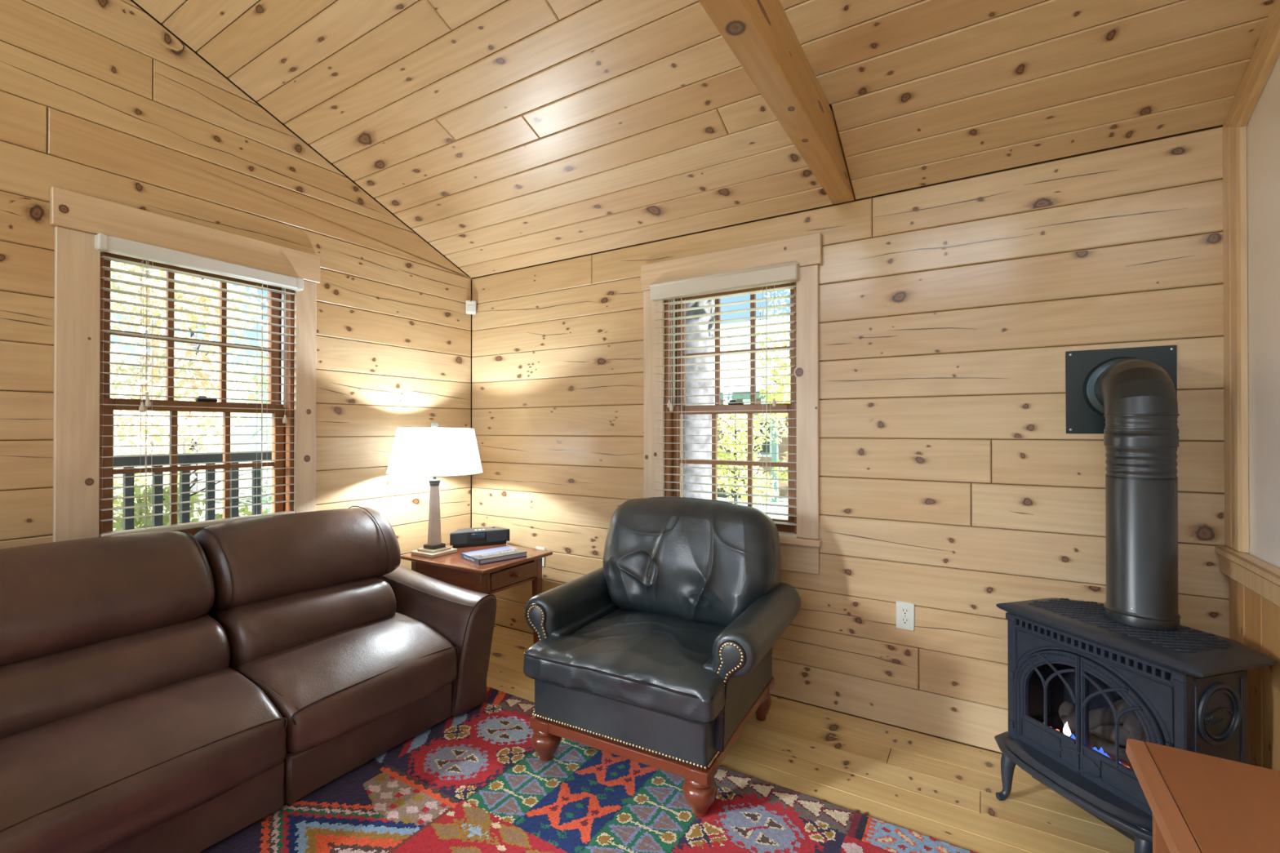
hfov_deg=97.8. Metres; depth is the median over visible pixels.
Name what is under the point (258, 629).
lumbar cushion
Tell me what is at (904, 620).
receptacle
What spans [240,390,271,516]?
tree
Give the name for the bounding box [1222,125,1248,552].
trim
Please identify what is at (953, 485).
wall
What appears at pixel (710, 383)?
tree
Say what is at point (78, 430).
window
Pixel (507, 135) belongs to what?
ceiling
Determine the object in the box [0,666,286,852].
seat cushion
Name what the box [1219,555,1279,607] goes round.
trim
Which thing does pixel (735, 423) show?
tree
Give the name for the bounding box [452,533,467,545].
speaker grille
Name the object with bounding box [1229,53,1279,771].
wall
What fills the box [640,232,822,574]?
window
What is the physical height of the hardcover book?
0.027 m
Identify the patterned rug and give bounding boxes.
[200,686,977,852]
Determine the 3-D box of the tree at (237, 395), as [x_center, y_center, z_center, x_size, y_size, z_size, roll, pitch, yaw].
[-9.414,-1.761,10.923,3.760,8.225,3.291,0,0,-23]
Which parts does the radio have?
panel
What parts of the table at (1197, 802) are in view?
panel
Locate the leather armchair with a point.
(659, 655)
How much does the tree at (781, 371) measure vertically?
4.500 m
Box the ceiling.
[133,0,1275,277]
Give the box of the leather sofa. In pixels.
[0,506,496,852]
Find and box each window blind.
[94,232,303,537]
[648,260,799,537]
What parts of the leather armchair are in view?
arm, leg, arm, panel, nailhead trim, rail, leg, arm, panel, arm, leg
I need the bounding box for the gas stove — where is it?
[994,597,1278,852]
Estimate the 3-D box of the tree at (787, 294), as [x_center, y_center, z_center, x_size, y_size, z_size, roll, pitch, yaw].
[6.991,-2.662,30.741,6.833,10.217,5.807,0,0,32]
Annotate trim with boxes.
[1215,545,1279,586]
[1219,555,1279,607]
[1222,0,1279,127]
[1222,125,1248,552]
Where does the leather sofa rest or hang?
on the patterned rug
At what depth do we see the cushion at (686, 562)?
2.31 m
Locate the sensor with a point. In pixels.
(470, 305)
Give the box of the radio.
[449,526,509,548]
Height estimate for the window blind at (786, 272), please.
1.257 m
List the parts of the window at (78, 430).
casing, head casing, sash, sash, casing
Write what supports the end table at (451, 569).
on the floor
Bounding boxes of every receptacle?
[901,608,909,614]
[901,617,909,624]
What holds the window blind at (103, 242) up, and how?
attached to the window at (78, 430)
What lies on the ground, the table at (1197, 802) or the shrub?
the shrub
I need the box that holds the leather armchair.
[523,497,800,817]
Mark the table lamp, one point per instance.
(434, 451)
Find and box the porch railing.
[113,450,271,530]
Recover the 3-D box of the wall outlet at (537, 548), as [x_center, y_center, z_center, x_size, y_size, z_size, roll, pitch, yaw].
[-0.598,0.781,3.352,0.070,0.115,0.009,0,0,32]
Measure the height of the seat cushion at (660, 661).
0.156 m
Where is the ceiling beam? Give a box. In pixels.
[698,0,854,204]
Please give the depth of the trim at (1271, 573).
1.60 m
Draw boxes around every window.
[49,186,320,542]
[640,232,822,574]
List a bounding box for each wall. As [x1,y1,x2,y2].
[0,0,471,569]
[471,124,1229,754]
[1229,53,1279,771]
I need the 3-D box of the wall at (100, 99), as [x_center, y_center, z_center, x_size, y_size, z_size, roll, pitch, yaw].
[-2.589,-0.950,1.433,0.171,4.800,5.422,0,0,32]
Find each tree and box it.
[110,261,239,503]
[110,262,266,438]
[110,265,268,511]
[235,325,271,434]
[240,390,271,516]
[683,299,715,499]
[717,398,787,505]
[746,315,790,486]
[755,288,790,320]
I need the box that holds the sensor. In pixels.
[465,300,476,314]
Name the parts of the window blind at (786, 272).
pull cord, ladder cord, pull cord, rail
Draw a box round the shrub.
[113,438,267,531]
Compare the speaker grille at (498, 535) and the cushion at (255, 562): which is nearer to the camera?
the cushion at (255, 562)
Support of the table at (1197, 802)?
on the floor
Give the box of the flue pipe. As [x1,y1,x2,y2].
[1065,345,1181,630]
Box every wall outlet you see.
[536,546,545,566]
[895,600,914,631]
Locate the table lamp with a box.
[386,422,483,558]
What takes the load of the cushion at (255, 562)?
on the leather sofa
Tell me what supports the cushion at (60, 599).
on the leather sofa
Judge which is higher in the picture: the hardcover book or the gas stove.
the hardcover book
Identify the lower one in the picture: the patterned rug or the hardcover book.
the patterned rug
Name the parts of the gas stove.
leg, corner post, panel, moulding, door, moulding, moulding, door, plate, leg, corner post, panel, moulding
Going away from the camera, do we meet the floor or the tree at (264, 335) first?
the floor
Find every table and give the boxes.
[400,544,552,644]
[1125,738,1279,852]
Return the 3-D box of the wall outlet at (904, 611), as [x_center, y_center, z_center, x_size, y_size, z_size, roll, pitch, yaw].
[1.097,0.784,2.311,0.070,0.115,0.009,0,0,32]
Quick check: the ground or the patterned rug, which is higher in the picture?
the ground
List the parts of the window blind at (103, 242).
pull cord, pull cord, rail, ladder cord, pull cord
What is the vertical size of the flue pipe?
0.876 m
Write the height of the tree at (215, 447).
10.412 m
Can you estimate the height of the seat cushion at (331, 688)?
0.258 m
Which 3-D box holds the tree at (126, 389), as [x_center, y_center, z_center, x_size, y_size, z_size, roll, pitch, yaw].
[-6.249,-0.640,7.295,2.637,5.944,2.401,0,0,32]
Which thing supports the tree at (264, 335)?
on the ground
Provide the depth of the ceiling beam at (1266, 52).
1.60 m
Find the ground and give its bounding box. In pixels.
[113,461,787,530]
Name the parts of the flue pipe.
wall plate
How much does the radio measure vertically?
0.091 m
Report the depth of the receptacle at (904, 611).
2.31 m
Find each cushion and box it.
[0,530,214,666]
[0,613,230,739]
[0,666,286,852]
[193,506,400,608]
[211,577,395,664]
[228,612,457,754]
[523,608,726,723]
[602,497,781,626]
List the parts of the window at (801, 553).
casing, head casing, sash, sash, sill, casing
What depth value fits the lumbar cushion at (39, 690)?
1.70 m
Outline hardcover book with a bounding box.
[461,546,527,564]
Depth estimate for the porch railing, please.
3.82 m
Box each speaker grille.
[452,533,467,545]
[487,531,507,542]
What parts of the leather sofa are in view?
panel, frame, panel, arm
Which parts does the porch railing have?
rail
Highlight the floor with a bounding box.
[486,624,1134,852]

